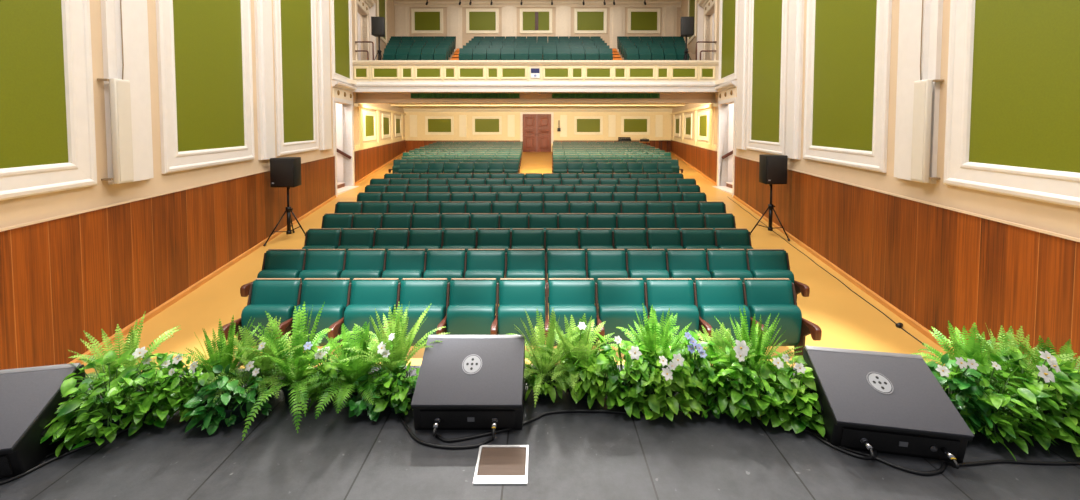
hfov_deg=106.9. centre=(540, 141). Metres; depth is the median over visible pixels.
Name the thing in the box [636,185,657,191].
seat
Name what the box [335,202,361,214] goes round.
seat
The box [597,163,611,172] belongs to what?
seat
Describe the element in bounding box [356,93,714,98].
beam
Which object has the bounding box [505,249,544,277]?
seat
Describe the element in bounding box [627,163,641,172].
seat
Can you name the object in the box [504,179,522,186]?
seat
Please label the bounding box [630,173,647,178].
seat
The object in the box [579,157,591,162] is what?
seat
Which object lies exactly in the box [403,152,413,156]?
seat
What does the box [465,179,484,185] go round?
seat
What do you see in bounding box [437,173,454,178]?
seat
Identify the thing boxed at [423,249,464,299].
seat
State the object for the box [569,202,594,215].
seat
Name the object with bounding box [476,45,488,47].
seat
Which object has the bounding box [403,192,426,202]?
seat
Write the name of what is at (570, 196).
seat
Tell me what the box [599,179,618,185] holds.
seat
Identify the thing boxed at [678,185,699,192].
seat
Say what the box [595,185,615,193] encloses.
seat
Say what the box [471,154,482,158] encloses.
seat
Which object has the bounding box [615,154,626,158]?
seat
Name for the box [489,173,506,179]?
seat
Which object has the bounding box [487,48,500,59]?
seat
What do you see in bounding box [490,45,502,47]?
seat
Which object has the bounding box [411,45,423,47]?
seat
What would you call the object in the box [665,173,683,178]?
seat
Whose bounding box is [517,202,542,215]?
seat
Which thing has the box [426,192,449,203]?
seat
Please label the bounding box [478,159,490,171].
seat
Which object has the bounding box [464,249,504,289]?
seat
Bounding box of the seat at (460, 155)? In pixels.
[458,154,469,156]
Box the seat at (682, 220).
[675,213,704,230]
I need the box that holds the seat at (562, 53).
[557,48,570,59]
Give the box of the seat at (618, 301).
[595,278,647,354]
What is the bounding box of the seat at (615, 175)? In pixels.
[612,173,629,178]
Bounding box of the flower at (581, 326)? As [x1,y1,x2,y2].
[578,322,585,329]
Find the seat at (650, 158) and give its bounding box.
[645,157,657,162]
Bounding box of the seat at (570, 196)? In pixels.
[566,192,588,203]
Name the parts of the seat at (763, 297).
armrest, backrest, armrest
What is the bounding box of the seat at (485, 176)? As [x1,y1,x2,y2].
[472,173,489,179]
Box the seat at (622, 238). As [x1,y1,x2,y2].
[612,228,647,252]
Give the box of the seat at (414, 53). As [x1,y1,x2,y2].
[408,48,421,59]
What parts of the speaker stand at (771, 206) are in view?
leg, leg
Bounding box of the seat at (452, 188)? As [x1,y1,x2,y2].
[448,185,469,193]
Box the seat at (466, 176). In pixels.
[454,173,471,179]
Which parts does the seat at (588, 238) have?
backrest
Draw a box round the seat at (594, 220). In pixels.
[587,213,615,231]
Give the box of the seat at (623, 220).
[616,213,647,231]
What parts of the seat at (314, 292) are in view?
armrest, backrest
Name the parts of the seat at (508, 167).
backrest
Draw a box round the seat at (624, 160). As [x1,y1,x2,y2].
[623,159,635,171]
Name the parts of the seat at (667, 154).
backrest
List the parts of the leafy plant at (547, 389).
pot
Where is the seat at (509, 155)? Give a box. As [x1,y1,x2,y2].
[508,154,520,165]
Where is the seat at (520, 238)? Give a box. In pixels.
[510,228,543,248]
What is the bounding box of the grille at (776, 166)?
[767,157,786,182]
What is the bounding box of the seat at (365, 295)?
[328,278,398,354]
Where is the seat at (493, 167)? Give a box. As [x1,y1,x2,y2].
[488,163,502,173]
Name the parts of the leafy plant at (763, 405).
flower, flower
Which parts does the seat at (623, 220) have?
backrest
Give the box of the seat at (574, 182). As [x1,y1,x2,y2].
[561,179,579,186]
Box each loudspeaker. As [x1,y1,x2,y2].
[270,157,301,188]
[371,17,384,36]
[681,17,693,37]
[759,154,787,185]
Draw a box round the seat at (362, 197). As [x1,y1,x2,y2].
[357,192,380,203]
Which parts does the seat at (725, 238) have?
backrest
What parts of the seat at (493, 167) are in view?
backrest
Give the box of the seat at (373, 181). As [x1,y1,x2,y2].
[370,179,389,186]
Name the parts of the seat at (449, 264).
backrest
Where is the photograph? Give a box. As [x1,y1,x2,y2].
[473,445,528,484]
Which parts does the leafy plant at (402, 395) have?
pot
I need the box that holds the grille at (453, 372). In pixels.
[411,339,523,405]
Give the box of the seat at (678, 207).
[672,202,698,214]
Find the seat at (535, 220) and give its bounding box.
[528,213,556,231]
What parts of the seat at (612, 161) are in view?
backrest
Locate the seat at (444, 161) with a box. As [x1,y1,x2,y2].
[436,159,448,163]
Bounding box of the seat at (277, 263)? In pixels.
[240,249,305,296]
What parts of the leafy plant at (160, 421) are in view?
flower, flower, pot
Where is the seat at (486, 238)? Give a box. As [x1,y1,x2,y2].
[476,228,509,252]
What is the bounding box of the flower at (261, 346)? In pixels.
[258,342,265,349]
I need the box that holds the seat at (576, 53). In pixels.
[571,48,584,59]
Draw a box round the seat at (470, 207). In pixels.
[465,202,490,215]
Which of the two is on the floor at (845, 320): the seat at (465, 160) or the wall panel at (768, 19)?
the seat at (465, 160)
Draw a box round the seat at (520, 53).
[515,48,528,59]
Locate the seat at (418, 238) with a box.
[407,228,441,252]
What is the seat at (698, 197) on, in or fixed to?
on the floor at (845, 320)
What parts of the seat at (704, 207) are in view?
backrest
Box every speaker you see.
[97,0,133,183]
[911,0,943,182]
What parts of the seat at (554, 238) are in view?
backrest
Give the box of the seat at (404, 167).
[398,163,413,173]
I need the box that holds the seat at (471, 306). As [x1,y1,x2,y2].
[436,278,495,334]
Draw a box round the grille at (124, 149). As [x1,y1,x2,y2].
[116,81,132,180]
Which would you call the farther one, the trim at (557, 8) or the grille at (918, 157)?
the trim at (557, 8)
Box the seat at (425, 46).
[424,45,436,47]
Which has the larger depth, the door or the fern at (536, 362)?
the door
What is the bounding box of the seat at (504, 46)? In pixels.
[503,45,515,47]
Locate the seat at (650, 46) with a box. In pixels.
[649,45,661,47]
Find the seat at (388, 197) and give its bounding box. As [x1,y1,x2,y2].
[380,192,403,203]
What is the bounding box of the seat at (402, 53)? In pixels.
[396,48,408,59]
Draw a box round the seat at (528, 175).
[525,173,541,178]
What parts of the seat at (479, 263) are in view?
backrest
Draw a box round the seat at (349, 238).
[337,228,374,251]
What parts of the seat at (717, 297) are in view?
armrest, backrest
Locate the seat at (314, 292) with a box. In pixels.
[275,278,349,347]
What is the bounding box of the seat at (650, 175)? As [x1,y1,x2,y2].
[648,173,664,178]
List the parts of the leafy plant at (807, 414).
pot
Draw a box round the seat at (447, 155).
[446,154,457,156]
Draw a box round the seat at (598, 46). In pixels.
[596,45,609,53]
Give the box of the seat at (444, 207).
[439,202,464,215]
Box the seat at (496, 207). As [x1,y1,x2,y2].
[491,202,516,215]
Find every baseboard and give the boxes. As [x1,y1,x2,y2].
[67,195,335,363]
[355,151,405,184]
[670,151,716,184]
[733,195,953,355]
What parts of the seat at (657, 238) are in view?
backrest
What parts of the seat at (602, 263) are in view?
backrest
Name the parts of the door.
panel, panel, panel, panel, panel, panel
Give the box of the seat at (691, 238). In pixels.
[680,228,717,251]
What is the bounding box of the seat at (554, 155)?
[552,154,564,164]
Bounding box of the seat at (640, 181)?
[638,179,656,184]
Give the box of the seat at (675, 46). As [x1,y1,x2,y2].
[674,45,684,47]
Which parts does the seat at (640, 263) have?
backrest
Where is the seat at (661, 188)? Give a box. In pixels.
[657,185,678,192]
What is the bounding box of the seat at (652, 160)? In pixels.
[651,159,663,170]
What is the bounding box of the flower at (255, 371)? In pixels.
[252,368,259,375]
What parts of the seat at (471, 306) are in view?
armrest, backrest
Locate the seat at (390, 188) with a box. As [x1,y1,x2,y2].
[385,185,406,193]
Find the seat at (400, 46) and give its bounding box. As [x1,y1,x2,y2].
[398,45,410,47]
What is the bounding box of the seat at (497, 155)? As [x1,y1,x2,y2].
[496,154,506,158]
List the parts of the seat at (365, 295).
armrest, backrest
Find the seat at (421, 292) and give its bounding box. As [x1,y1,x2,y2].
[382,278,446,345]
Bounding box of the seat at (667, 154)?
[659,152,671,158]
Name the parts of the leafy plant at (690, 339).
flower, flower, flower, flower, flower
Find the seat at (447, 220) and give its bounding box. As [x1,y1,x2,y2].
[439,213,469,231]
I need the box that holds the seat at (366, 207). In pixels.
[361,202,387,215]
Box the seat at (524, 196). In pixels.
[520,192,542,201]
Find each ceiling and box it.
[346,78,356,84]
[386,103,687,107]
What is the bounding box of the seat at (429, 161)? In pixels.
[422,159,434,164]
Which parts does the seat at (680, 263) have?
backrest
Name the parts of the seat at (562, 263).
armrest, backrest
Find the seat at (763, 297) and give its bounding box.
[742,278,821,355]
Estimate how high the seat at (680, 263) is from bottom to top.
0.870 m
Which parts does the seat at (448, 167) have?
backrest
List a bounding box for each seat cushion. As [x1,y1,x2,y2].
[241,304,294,345]
[257,270,300,277]
[292,304,345,345]
[299,270,341,282]
[302,245,336,250]
[337,245,371,251]
[340,270,382,282]
[344,304,395,345]
[372,245,405,252]
[382,270,422,282]
[392,166,399,172]
[395,304,444,345]
[398,169,412,173]
[407,245,440,252]
[414,169,427,172]
[423,270,463,299]
[429,169,442,174]
[442,245,474,252]
[444,169,457,173]
[446,304,494,334]
[459,169,472,172]
[465,270,503,289]
[474,169,487,172]
[476,245,508,252]
[489,169,502,173]
[498,304,544,345]
[504,169,517,174]
[506,270,544,277]
[511,245,543,248]
[546,245,578,273]
[548,270,586,302]
[549,304,596,345]
[554,169,566,173]
[569,169,581,174]
[581,245,613,270]
[584,169,596,173]
[588,270,627,290]
[599,169,611,172]
[599,304,647,345]
[614,169,626,172]
[615,245,647,252]
[629,169,641,172]
[629,270,669,282]
[644,169,657,173]
[649,245,682,251]
[649,304,698,345]
[659,169,672,172]
[669,270,710,282]
[672,166,678,172]
[684,245,717,251]
[699,304,750,345]
[710,270,752,282]
[718,245,752,251]
[749,304,801,345]
[751,270,793,282]
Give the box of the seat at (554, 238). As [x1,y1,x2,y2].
[544,228,578,273]
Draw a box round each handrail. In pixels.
[337,149,351,158]
[722,150,732,158]
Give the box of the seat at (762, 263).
[746,249,809,299]
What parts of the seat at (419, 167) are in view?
backrest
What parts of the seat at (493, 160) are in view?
backrest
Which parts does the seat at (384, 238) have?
backrest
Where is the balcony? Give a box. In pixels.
[352,60,718,91]
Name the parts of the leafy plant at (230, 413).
pot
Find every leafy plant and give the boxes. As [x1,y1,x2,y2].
[40,383,116,456]
[51,348,165,448]
[103,347,210,435]
[147,354,237,421]
[182,362,280,434]
[208,316,308,402]
[292,341,356,402]
[345,360,404,420]
[371,360,419,414]
[525,359,565,401]
[555,343,623,407]
[587,330,663,418]
[619,344,706,420]
[666,330,732,402]
[688,343,760,423]
[713,340,797,428]
[746,351,815,428]
[773,385,824,436]
[926,353,1001,442]
[936,357,1058,459]
[980,347,1079,452]
[999,355,1079,456]
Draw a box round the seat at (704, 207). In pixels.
[698,202,735,223]
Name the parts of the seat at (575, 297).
armrest, backrest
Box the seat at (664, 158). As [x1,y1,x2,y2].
[658,157,670,162]
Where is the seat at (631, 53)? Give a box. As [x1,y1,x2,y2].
[626,48,638,59]
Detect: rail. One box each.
[355,41,373,59]
[696,41,716,59]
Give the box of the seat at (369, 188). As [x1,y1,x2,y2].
[364,185,385,193]
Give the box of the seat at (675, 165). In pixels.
[665,159,682,172]
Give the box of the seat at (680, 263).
[666,249,710,282]
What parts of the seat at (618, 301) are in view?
armrest, backrest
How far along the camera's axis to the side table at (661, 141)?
26.70 m
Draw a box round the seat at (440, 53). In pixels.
[434,48,446,59]
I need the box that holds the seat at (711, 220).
[704,213,735,230]
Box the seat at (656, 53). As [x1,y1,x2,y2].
[650,48,663,59]
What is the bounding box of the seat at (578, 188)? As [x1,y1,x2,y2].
[574,185,594,193]
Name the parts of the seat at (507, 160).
backrest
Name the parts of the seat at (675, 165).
backrest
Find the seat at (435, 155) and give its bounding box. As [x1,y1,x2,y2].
[433,154,444,158]
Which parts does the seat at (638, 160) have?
backrest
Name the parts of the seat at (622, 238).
backrest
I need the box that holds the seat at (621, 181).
[619,179,637,186]
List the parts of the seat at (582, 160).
backrest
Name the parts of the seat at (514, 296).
armrest, backrest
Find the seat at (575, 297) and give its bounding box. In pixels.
[544,278,596,345]
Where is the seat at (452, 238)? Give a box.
[441,228,475,252]
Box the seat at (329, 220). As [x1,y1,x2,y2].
[321,213,352,230]
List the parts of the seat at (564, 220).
backrest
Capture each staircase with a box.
[337,178,344,188]
[726,182,732,187]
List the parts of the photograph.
lid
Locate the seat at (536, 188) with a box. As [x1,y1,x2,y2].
[532,185,552,193]
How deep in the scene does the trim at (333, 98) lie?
13.60 m
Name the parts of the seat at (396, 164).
backrest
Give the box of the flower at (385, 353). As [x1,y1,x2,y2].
[382,350,389,357]
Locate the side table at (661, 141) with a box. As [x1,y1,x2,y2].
[659,140,670,151]
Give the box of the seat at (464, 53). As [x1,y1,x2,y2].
[459,48,472,59]
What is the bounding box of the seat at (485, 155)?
[483,154,494,158]
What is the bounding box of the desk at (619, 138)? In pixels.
[618,137,630,140]
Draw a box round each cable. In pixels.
[0,420,133,478]
[0,420,144,484]
[398,413,496,448]
[432,409,641,441]
[727,196,923,344]
[803,428,876,459]
[806,428,959,475]
[958,459,1079,465]
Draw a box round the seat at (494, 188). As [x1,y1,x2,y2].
[490,185,510,193]
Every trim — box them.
[0,155,334,231]
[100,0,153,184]
[254,0,274,159]
[316,0,331,149]
[331,80,355,91]
[332,86,351,100]
[332,97,352,103]
[332,101,336,196]
[342,104,354,185]
[354,103,405,114]
[355,0,368,14]
[355,2,357,59]
[355,137,405,150]
[356,99,714,102]
[357,107,362,148]
[362,15,369,59]
[364,0,374,7]
[377,110,379,144]
[391,105,683,105]
[391,113,393,141]
[394,0,681,6]
[395,7,409,35]
[397,6,405,35]
[401,115,403,139]
[403,108,672,111]
[404,112,519,114]
[405,137,519,139]
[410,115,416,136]
[447,7,461,47]
[450,6,458,50]
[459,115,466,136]
[502,7,516,35]
[505,6,513,37]
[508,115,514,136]
[520,112,553,113]
[520,114,522,140]
[551,114,553,143]
[554,112,671,114]
[554,137,670,139]
[556,7,570,37]
[559,6,567,35]
[560,115,566,136]
[608,115,615,136]
[610,7,624,47]
[613,6,621,50]
[655,115,662,136]
[661,7,676,35]
[665,6,673,35]
[670,103,716,114]
[671,137,716,150]
[672,115,674,139]
[681,113,683,141]
[693,110,696,144]
[698,0,708,7]
[703,15,709,59]
[704,0,716,14]
[709,107,713,148]
[714,2,716,59]
[714,78,723,84]
[715,80,736,91]
[717,104,728,185]
[718,97,736,103]
[719,86,736,100]
[732,101,736,196]
[734,155,1079,241]
[736,0,748,149]
[785,0,804,158]
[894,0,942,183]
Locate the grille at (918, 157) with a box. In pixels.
[911,82,925,179]
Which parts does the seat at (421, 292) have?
armrest, backrest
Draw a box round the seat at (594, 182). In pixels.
[580,179,599,185]
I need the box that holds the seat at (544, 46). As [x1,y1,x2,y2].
[543,45,555,47]
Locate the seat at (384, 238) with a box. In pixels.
[372,228,408,252]
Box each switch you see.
[467,417,473,421]
[899,441,907,446]
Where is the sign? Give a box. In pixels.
[531,68,539,77]
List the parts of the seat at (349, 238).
backrest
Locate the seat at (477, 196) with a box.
[473,192,496,203]
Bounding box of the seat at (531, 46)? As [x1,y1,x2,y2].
[530,45,542,58]
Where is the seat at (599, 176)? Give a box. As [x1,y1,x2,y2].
[595,173,612,179]
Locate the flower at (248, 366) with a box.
[245,361,253,370]
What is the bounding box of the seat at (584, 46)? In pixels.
[583,45,595,53]
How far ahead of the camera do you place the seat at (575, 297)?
4.46 m
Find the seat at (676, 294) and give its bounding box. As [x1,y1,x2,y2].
[644,278,698,353]
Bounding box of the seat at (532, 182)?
[523,179,541,186]
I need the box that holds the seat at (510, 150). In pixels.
[510,150,521,159]
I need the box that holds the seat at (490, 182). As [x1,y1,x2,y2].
[485,179,503,186]
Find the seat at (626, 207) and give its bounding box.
[621,202,646,215]
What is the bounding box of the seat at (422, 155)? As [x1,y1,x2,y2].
[421,154,432,158]
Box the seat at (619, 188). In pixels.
[616,185,636,192]
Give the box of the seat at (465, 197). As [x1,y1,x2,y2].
[450,192,472,203]
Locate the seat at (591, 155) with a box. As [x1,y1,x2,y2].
[590,154,601,158]
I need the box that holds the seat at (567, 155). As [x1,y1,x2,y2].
[566,154,576,156]
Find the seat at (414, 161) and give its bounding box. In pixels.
[407,159,420,165]
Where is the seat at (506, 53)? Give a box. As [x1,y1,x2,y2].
[501,48,514,59]
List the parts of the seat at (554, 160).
backrest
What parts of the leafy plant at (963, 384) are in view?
flower, flower, flower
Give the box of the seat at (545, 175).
[542,173,559,179]
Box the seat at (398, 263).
[382,249,424,282]
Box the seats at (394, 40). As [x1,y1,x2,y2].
[387,36,684,156]
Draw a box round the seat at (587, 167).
[582,163,596,173]
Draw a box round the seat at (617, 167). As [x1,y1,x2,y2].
[612,163,626,172]
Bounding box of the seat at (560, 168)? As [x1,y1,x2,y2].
[552,163,566,173]
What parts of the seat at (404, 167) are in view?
backrest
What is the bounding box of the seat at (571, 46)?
[570,45,582,53]
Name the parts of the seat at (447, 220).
backrest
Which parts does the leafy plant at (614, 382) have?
flower, flower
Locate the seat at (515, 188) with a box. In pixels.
[511,185,531,193]
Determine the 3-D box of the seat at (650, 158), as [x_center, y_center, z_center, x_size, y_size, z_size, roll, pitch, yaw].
[4.633,0.998,16.671,0.565,0.680,0.493,0,2,0]
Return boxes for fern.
[68,311,185,404]
[170,315,265,395]
[233,302,357,440]
[294,322,405,418]
[338,301,449,378]
[508,309,589,406]
[531,313,617,391]
[607,303,699,371]
[684,323,759,379]
[705,307,802,370]
[913,320,1026,396]
[937,323,1076,389]
[982,336,1079,408]
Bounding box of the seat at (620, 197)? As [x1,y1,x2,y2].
[612,192,635,203]
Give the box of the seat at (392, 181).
[389,179,408,186]
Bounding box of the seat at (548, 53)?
[543,48,556,59]
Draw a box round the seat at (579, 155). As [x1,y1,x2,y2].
[578,154,589,156]
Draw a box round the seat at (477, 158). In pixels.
[467,157,479,162]
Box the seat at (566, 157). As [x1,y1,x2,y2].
[566,157,578,162]
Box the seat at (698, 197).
[682,192,706,203]
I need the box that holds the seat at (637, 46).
[636,45,648,47]
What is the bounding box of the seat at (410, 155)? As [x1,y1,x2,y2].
[408,154,419,158]
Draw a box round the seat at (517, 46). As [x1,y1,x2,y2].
[516,45,528,47]
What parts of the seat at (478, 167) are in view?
backrest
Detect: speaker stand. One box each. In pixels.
[263,187,305,245]
[374,36,382,59]
[683,36,690,59]
[750,184,789,240]
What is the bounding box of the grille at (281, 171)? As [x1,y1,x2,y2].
[270,160,292,185]
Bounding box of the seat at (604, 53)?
[599,48,612,59]
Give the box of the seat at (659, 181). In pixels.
[657,179,675,186]
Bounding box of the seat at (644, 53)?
[638,48,650,59]
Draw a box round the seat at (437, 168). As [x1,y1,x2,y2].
[428,163,443,174]
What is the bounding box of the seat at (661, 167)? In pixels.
[657,163,672,172]
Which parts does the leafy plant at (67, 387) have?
pot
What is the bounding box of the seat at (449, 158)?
[441,157,453,162]
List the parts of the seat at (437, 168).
backrest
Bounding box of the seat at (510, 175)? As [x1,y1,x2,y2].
[507,173,524,179]
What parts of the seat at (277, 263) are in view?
armrest, backrest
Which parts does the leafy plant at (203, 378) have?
flower, flower, flower, pot, flower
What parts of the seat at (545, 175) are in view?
backrest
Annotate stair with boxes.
[451,48,458,59]
[612,48,621,59]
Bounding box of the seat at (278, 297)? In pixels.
[221,278,300,367]
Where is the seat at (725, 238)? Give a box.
[714,228,752,251]
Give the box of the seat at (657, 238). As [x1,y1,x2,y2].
[646,228,682,251]
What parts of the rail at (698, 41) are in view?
rail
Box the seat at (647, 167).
[642,163,657,173]
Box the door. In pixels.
[523,114,550,151]
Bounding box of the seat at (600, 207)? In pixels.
[595,202,620,215]
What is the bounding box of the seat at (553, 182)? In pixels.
[542,179,560,186]
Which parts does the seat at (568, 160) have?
backrest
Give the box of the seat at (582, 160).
[581,159,593,171]
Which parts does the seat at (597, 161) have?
backrest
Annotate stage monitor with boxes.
[0,363,86,477]
[411,335,524,429]
[801,346,973,461]
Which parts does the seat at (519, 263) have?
backrest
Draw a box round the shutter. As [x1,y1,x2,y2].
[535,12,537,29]
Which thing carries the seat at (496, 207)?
on the floor at (845, 320)
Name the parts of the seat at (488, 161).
backrest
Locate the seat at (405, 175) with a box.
[401,173,419,178]
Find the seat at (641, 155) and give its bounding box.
[640,154,651,156]
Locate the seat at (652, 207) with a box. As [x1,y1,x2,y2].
[646,202,672,212]
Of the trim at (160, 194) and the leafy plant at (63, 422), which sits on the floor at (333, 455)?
the leafy plant at (63, 422)
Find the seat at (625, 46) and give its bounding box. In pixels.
[623,45,635,59]
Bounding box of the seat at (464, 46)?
[463,45,475,47]
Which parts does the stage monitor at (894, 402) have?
handle, edge trim, connector panel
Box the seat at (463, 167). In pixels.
[458,163,473,172]
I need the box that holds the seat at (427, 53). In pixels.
[421,48,434,59]
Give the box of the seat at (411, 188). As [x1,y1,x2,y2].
[406,185,427,191]
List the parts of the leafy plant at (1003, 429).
pot, flower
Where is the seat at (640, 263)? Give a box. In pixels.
[625,249,669,282]
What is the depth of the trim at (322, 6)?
11.78 m
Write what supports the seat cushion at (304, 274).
on the seat at (317, 263)
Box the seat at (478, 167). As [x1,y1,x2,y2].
[472,163,487,174]
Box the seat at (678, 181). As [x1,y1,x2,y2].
[676,179,695,186]
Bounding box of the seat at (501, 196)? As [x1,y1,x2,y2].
[496,192,519,203]
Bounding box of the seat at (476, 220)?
[469,213,498,231]
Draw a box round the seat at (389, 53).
[383,48,396,59]
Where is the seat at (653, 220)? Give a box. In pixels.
[645,213,674,230]
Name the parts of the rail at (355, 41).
rail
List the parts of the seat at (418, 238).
backrest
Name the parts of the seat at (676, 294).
backrest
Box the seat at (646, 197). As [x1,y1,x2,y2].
[636,192,658,203]
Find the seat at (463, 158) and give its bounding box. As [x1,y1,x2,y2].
[454,157,466,162]
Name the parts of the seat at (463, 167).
backrest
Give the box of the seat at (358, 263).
[340,249,385,282]
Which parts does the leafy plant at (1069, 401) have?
pot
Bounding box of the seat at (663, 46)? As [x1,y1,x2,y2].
[661,45,673,47]
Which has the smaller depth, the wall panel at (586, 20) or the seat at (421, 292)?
the seat at (421, 292)
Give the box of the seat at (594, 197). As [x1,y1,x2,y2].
[589,192,612,203]
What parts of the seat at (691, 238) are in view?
backrest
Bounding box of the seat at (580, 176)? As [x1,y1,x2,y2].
[577,173,594,179]
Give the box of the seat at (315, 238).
[302,228,340,250]
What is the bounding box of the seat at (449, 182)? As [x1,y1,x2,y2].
[446,179,465,185]
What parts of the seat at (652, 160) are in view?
backrest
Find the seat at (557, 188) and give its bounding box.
[553,185,573,193]
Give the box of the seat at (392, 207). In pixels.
[387,202,413,215]
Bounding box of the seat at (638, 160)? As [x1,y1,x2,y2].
[637,159,649,171]
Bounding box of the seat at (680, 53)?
[675,48,688,59]
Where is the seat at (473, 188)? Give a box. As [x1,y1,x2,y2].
[469,185,489,193]
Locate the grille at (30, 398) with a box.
[0,368,76,450]
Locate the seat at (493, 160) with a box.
[492,159,504,171]
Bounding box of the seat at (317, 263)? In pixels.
[299,249,345,282]
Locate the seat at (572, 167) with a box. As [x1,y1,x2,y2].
[567,163,581,174]
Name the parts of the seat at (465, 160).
backrest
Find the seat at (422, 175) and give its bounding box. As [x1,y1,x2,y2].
[419,173,436,178]
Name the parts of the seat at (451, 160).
backrest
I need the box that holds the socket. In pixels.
[929,445,937,451]
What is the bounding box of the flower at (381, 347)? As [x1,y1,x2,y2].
[377,342,385,354]
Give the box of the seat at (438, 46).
[437,45,448,59]
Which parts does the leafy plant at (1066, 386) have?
pot, flower, flower, flower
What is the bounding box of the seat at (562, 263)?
[545,249,586,316]
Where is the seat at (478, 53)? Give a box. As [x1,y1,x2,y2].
[473,48,486,59]
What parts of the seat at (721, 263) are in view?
backrest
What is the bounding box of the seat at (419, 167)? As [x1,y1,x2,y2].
[413,163,428,172]
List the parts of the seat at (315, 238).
backrest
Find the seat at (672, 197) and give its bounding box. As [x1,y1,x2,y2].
[659,192,681,203]
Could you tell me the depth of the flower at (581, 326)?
2.35 m
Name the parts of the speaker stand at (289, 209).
leg, leg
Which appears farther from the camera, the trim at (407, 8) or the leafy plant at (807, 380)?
the trim at (407, 8)
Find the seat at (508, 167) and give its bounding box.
[503,163,518,174]
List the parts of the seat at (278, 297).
armrest, backrest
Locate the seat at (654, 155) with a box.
[653,154,664,156]
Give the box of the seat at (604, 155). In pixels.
[603,154,614,158]
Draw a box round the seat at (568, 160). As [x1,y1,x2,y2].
[567,159,579,171]
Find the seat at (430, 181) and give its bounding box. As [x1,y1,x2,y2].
[427,179,446,185]
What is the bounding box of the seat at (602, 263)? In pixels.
[585,249,627,290]
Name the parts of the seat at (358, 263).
backrest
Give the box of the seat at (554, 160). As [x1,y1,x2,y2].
[552,159,565,171]
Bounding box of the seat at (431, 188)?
[427,185,448,193]
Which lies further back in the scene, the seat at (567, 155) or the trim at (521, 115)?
the trim at (521, 115)
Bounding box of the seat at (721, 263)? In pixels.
[706,249,752,282]
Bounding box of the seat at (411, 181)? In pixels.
[408,179,427,184]
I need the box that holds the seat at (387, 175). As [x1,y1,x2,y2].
[384,173,401,178]
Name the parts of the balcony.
panel frame, panel frame, panel frame, panel frame, panel frame, panel frame, panel frame, panel frame, cap rail, moulding, panel frame, panel frame, panel frame, panel frame, panel frame, panel frame, panel frame, panel frame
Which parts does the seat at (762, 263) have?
backrest, armrest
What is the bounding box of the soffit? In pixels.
[354,92,716,92]
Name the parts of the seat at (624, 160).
backrest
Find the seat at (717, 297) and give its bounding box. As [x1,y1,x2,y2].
[693,278,750,357]
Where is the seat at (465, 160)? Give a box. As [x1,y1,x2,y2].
[464,159,476,171]
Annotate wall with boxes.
[0,0,404,228]
[336,85,352,181]
[357,4,375,59]
[405,115,671,151]
[409,7,679,47]
[671,0,1079,238]
[697,4,713,59]
[718,98,733,181]
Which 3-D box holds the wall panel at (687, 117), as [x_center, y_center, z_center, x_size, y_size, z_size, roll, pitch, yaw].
[7.753,-0.810,21.090,0.060,1.260,2.013,0,2,10]
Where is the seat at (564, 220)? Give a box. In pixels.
[557,213,586,231]
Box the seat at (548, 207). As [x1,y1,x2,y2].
[543,202,568,215]
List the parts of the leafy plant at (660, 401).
pot, flower, flower, flower, flower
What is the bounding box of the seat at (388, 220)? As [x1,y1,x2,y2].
[380,213,410,231]
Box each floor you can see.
[0,365,1079,499]
[81,152,947,373]
[337,186,358,194]
[376,51,695,59]
[712,186,731,194]
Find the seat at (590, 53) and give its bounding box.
[585,48,598,59]
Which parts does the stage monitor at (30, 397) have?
connector panel, edge trim, handle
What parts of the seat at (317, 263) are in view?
backrest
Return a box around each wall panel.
[0,0,96,200]
[155,0,254,173]
[273,0,318,155]
[330,0,352,85]
[363,111,375,140]
[377,0,386,44]
[382,113,390,138]
[395,115,400,136]
[411,8,442,33]
[425,116,453,134]
[466,8,498,33]
[472,116,501,134]
[520,8,551,33]
[574,8,606,33]
[574,116,602,134]
[621,116,649,134]
[628,8,660,33]
[674,115,680,136]
[684,113,691,138]
[687,0,696,44]
[697,111,708,140]
[718,0,738,85]
[746,0,788,154]
[803,0,891,172]
[943,0,1079,207]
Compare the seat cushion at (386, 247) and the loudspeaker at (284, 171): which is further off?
the loudspeaker at (284, 171)
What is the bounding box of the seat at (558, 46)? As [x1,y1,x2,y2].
[557,45,568,47]
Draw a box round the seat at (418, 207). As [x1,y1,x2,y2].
[413,202,439,212]
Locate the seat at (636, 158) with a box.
[632,157,644,162]
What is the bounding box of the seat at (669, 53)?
[663,48,676,59]
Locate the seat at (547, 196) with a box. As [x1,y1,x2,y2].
[543,192,565,203]
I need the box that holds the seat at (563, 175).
[560,173,576,179]
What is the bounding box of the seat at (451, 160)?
[450,159,462,171]
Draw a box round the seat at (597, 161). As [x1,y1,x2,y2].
[595,159,607,171]
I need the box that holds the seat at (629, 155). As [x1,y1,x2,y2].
[628,154,639,158]
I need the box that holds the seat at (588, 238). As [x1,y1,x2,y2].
[578,228,613,270]
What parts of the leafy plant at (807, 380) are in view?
flower, flower, flower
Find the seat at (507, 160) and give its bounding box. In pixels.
[506,159,519,172]
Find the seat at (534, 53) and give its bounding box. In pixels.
[529,48,541,59]
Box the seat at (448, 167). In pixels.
[443,163,458,173]
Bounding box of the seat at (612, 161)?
[609,159,621,174]
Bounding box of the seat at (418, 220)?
[409,213,439,230]
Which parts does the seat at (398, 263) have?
backrest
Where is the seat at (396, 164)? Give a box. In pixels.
[388,159,406,172]
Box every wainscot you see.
[0,156,335,369]
[354,140,405,181]
[405,140,519,151]
[554,140,670,151]
[671,140,716,182]
[734,156,1079,368]
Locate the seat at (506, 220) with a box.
[498,213,527,230]
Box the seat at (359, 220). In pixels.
[351,213,381,230]
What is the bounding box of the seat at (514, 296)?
[490,278,544,345]
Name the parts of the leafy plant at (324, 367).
flower, flower, pot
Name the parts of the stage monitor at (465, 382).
connector panel, edge trim, handle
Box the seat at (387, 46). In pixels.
[386,45,397,47]
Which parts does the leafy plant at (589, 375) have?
pot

